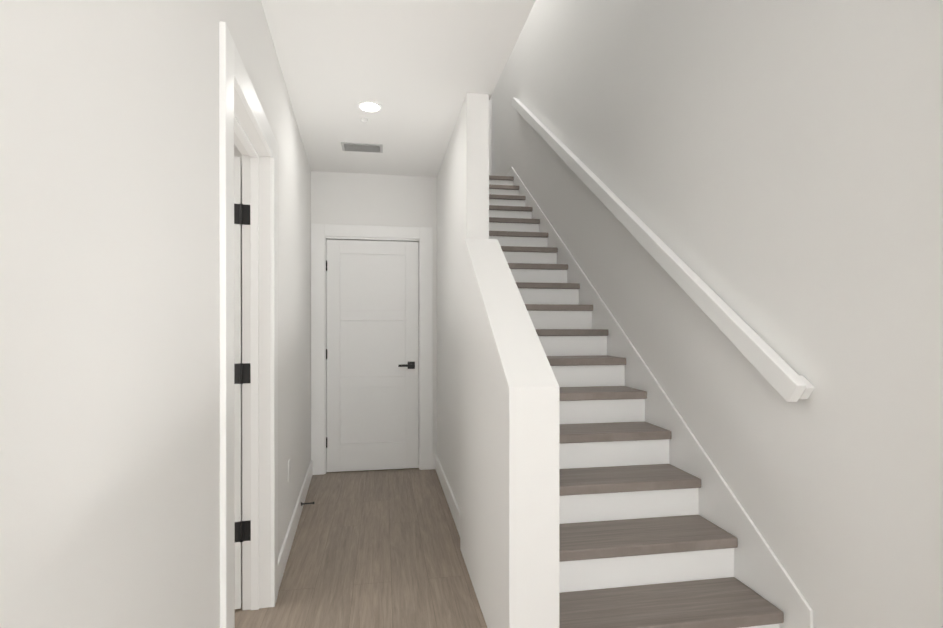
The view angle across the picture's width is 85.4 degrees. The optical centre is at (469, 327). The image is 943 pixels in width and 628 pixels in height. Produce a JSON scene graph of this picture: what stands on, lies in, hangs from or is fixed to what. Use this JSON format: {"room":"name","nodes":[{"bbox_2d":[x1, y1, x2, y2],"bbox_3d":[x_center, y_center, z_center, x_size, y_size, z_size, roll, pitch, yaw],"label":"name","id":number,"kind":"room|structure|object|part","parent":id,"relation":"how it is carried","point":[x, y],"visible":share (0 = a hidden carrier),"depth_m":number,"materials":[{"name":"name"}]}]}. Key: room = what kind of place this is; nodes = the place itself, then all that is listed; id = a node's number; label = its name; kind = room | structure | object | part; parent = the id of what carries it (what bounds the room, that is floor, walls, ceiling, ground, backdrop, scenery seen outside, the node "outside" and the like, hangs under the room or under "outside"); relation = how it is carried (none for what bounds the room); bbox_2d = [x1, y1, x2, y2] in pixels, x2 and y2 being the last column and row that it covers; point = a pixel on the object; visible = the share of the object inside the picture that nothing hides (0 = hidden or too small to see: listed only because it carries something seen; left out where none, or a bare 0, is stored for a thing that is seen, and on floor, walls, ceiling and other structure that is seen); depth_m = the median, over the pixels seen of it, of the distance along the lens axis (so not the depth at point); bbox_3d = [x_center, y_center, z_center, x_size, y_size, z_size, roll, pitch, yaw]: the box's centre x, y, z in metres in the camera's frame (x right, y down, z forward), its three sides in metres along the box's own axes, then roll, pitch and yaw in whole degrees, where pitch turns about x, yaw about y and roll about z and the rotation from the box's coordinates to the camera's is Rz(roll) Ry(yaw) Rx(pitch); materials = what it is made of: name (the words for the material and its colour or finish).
{"room":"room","nodes":[
{"label":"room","id":0,"kind":"room"},
{"bbox_2d":[0,0,310,627],"bbox_3d":[-0.891,-0.036,1.977,0.120,2.620,11.200,0,0,-13],"label":"wall","id":1,"kind":"structure","parent":0,"point":[109,348],"depth_m":0.88,"materials":[{"name":"white paint"}]},
{"bbox_2d":[234,156,242,609],"bbox_3d":[-1.175,0.247,2.652,0.044,2.030,0.790,0,0,-21],"label":"door","id":2,"kind":"structure","parent":1,"relation":"in","point":[238,360],"depth_m":2.29,"materials":[{"name":"white paint"}]},
{"bbox_3d":[-1.038,0.203,2.288,0.044,1.517,0.012,0,0,-20],"label":"door hinges","id":3,"kind":"part","parent":2,"relation":"part of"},
{"bbox_2d":[234,114,258,609],"bbox_3d":[-0.886,0.249,1.927,0.034,2.050,0.790,0,0,-12],"label":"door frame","id":4,"kind":"structure","parent":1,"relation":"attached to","point":[254,245],"depth_m":2.30,"materials":[{"name":"white paint"}]},
{"bbox_2d":[243,204,250,540],"bbox_3d":[-1.005,0.203,2.304,0.036,1.515,0.003,0,0,-13],"label":"side jamb hinge leaves","id":5,"kind":"object","parent":4,"relation":"attached to","point":[246,379],"visible":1,"depth_m":2.30,"materials":[{"name":"black metal"}]},
{"bbox_2d":[219,21,277,627],"bbox_3d":[-0.813,0.199,1.943,0.018,2.150,0.990,0,0,-13],"label":"door frame","id":6,"kind":"structure","parent":1,"relation":"attached to","point":[233,73],"depth_m":1.51,"materials":[{"name":"white paint"}]},
{"bbox_2d":[288,459,289,481],"bbox_3d":[-1.042,0.825,2.953,0.007,0.114,0.070,0,0,-13],"label":"electrical outlet plate","id":7,"kind":"object","parent":1,"relation":"attached to","point":[288,470],"visible":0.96,"depth_m":2.94,"materials":[{"name":"white plastic"}]},
{"bbox_2d":[278,460,312,590],"bbox_3d":[-0.489,1.213,0.482,0.015,0.130,8.100,0,0,-13],"label":"baseboard","id":8,"kind":"structure","parent":1,"relation":"attached to","point":[283,556],"depth_m":3.04,"materials":[{"name":"white paint"}]},
{"bbox_2d":[234,144,241,161],"bbox_3d":[-2.842,-0.040,3.373,3.127,2.620,0.100,0,0,-10],"label":"wall","id":9,"kind":"structure","parent":0,"point":[237,153],"depth_m":3.53,"materials":[{"name":"white paint"}]},
{"bbox_2d":[235,468,486,627],"bbox_3d":[-1.481,1.334,1.983,5.590,0.120,11.000,0,0,-10],"label":"floor","id":10,"kind":"structure","parent":0,"point":[375,549],"depth_m":2.78,"materials":[{"name":"brown wood"}]},
{"bbox_2d":[489,175,783,627],"bbox_3d":[0.313,-0.263,4.595,0.902,3.060,5.487,0,0,-10],"label":"staircase","id":11,"kind":"structure","parent":10,"relation":"on","point":[643,543],"depth_m":2.45,"materials":[{"name":"white paint"}]},
{"bbox_2d":[311,171,436,454],"bbox_3d":[-0.902,-0.043,4.551,1.211,2.620,0.120,0,0,-10],"label":"wall","id":12,"kind":"structure","parent":0,"point":[368,199],"depth_m":4.51,"materials":[{"name":"white paint"}]},
{"bbox_2d":[311,223,432,474],"bbox_3d":[-0.858,0.185,4.549,1.050,2.165,0.137,0,0,-10],"label":"door frame","id":13,"kind":"structure","parent":12,"relation":"attached to","point":[320,232],"depth_m":4.48,"materials":[{"name":"white paint"}]},
{"bbox_2d":[326,239,418,471],"bbox_3d":[-0.862,0.244,4.534,0.813,2.030,0.051,0,0,-10],"label":"door","id":14,"kind":"structure","parent":12,"relation":"in","point":[372,326],"depth_m":4.53,"materials":[{"name":"white paint"}]},
{"bbox_3d":[-1.250,0.230,4.450,0.020,1.630,0.013,0,0,-10],"label":"back door hinges","id":15,"kind":"part","parent":14,"relation":"part of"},
{"bbox_2d":[398,362,414,368],"bbox_3d":[-0.559,0.335,4.543,0.147,0.064,0.054,0,0,-10],"label":"door lever","id":16,"kind":"object","parent":14,"relation":"attached to","point":[410,365],"visible":1,"depth_m":4.52,"materials":[{"name":"black metal"}]},
{"bbox_2d":[261,0,535,176],"bbox_3d":[-1.997,-1.566,1.889,4.545,0.440,11.000,0,0,-10],"label":"ceiling","id":17,"kind":"structure","parent":0,"point":[418,70],"depth_m":2.66,"materials":[{"name":"white paint"}]},
{"bbox_2d":[341,142,382,152],"bbox_3d":[-0.803,-1.343,3.824,0.300,0.016,0.170,0,0,-10],"label":"ceiling vent","id":18,"kind":"object","parent":17,"relation":"in","point":[363,147],"visible":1,"depth_m":3.80,"materials":[{"name":"grey metal"}]},
{"bbox_2d":[361,118,367,123],"bbox_3d":[-0.681,-1.337,3.307,0.044,0.024,0.044,0,0,-10],"label":"smoke detector","id":19,"kind":"object","parent":17,"relation":"attached to","point":[364,120],"visible":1,"depth_m":3.29,"materials":[{"name":"white plastic"}]},
{"bbox_2d":[358,101,381,111],"bbox_3d":[-0.606,-1.343,3.106,0.144,0.011,0.144,0,0,-10],"label":"recessed light","id":20,"kind":"object","parent":17,"relation":"in","point":[370,107],"depth_m":3.09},
{"bbox_2d":[489,96,491,174],"bbox_3d":[-2.324,-1.654,6.995,5.590,5.830,0.120,0,0,-10],"label":"wall","id":21,"kind":"structure","parent":0,"point":[490,136],"depth_m":7.37,"materials":[{"name":"white paint"}]},
{"bbox_2d":[437,93,559,627],"bbox_3d":[-0.225,-0.042,4.507,0.185,2.620,5.490,0,0,-10],"label":"wall","id":22,"kind":"structure","parent":0,"point":[509,453],"depth_m":2.22,"materials":[{"name":"white paint"}]},
{"bbox_2d":[434,454,459,535],"bbox_3d":[-0.164,1.205,3.765,0.018,0.130,1.680,0,0,-10],"label":"baseboard","id":23,"kind":"structure","parent":22,"relation":"attached to","point":[451,499],"depth_m":3.65,"materials":[{"name":"white paint"}]},
{"bbox_2d":[492,0,942,627],"bbox_3d":[1.212,-1.642,2.427,0.120,5.830,11.000,0,0,-10],"label":"wall","id":24,"kind":"structure","parent":0,"point":[770,172],"depth_m":1.97,"materials":[{"name":"white paint"}]},
{"bbox_2d":[506,167,812,627],"bbox_3d":[0.776,-0.337,4.612,0.014,3.209,5.607,0,0,-10],"label":"skirt","id":25,"kind":"object","parent":24,"relation":"attached to","point":[759,569],"visible":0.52,"depth_m":2.51,"materials":[{"name":"white paint"}]},
{"bbox_2d":[512,98,814,401],"bbox_3d":[0.866,-1.181,3.866,0.082,2.897,4.134,0,0,-10],"label":"handrail","id":26,"kind":"object","parent":24,"relation":"attached to","point":[784,379],"visible":1,"depth_m":2.44,"materials":[{"name":"white paint"}]}
]}

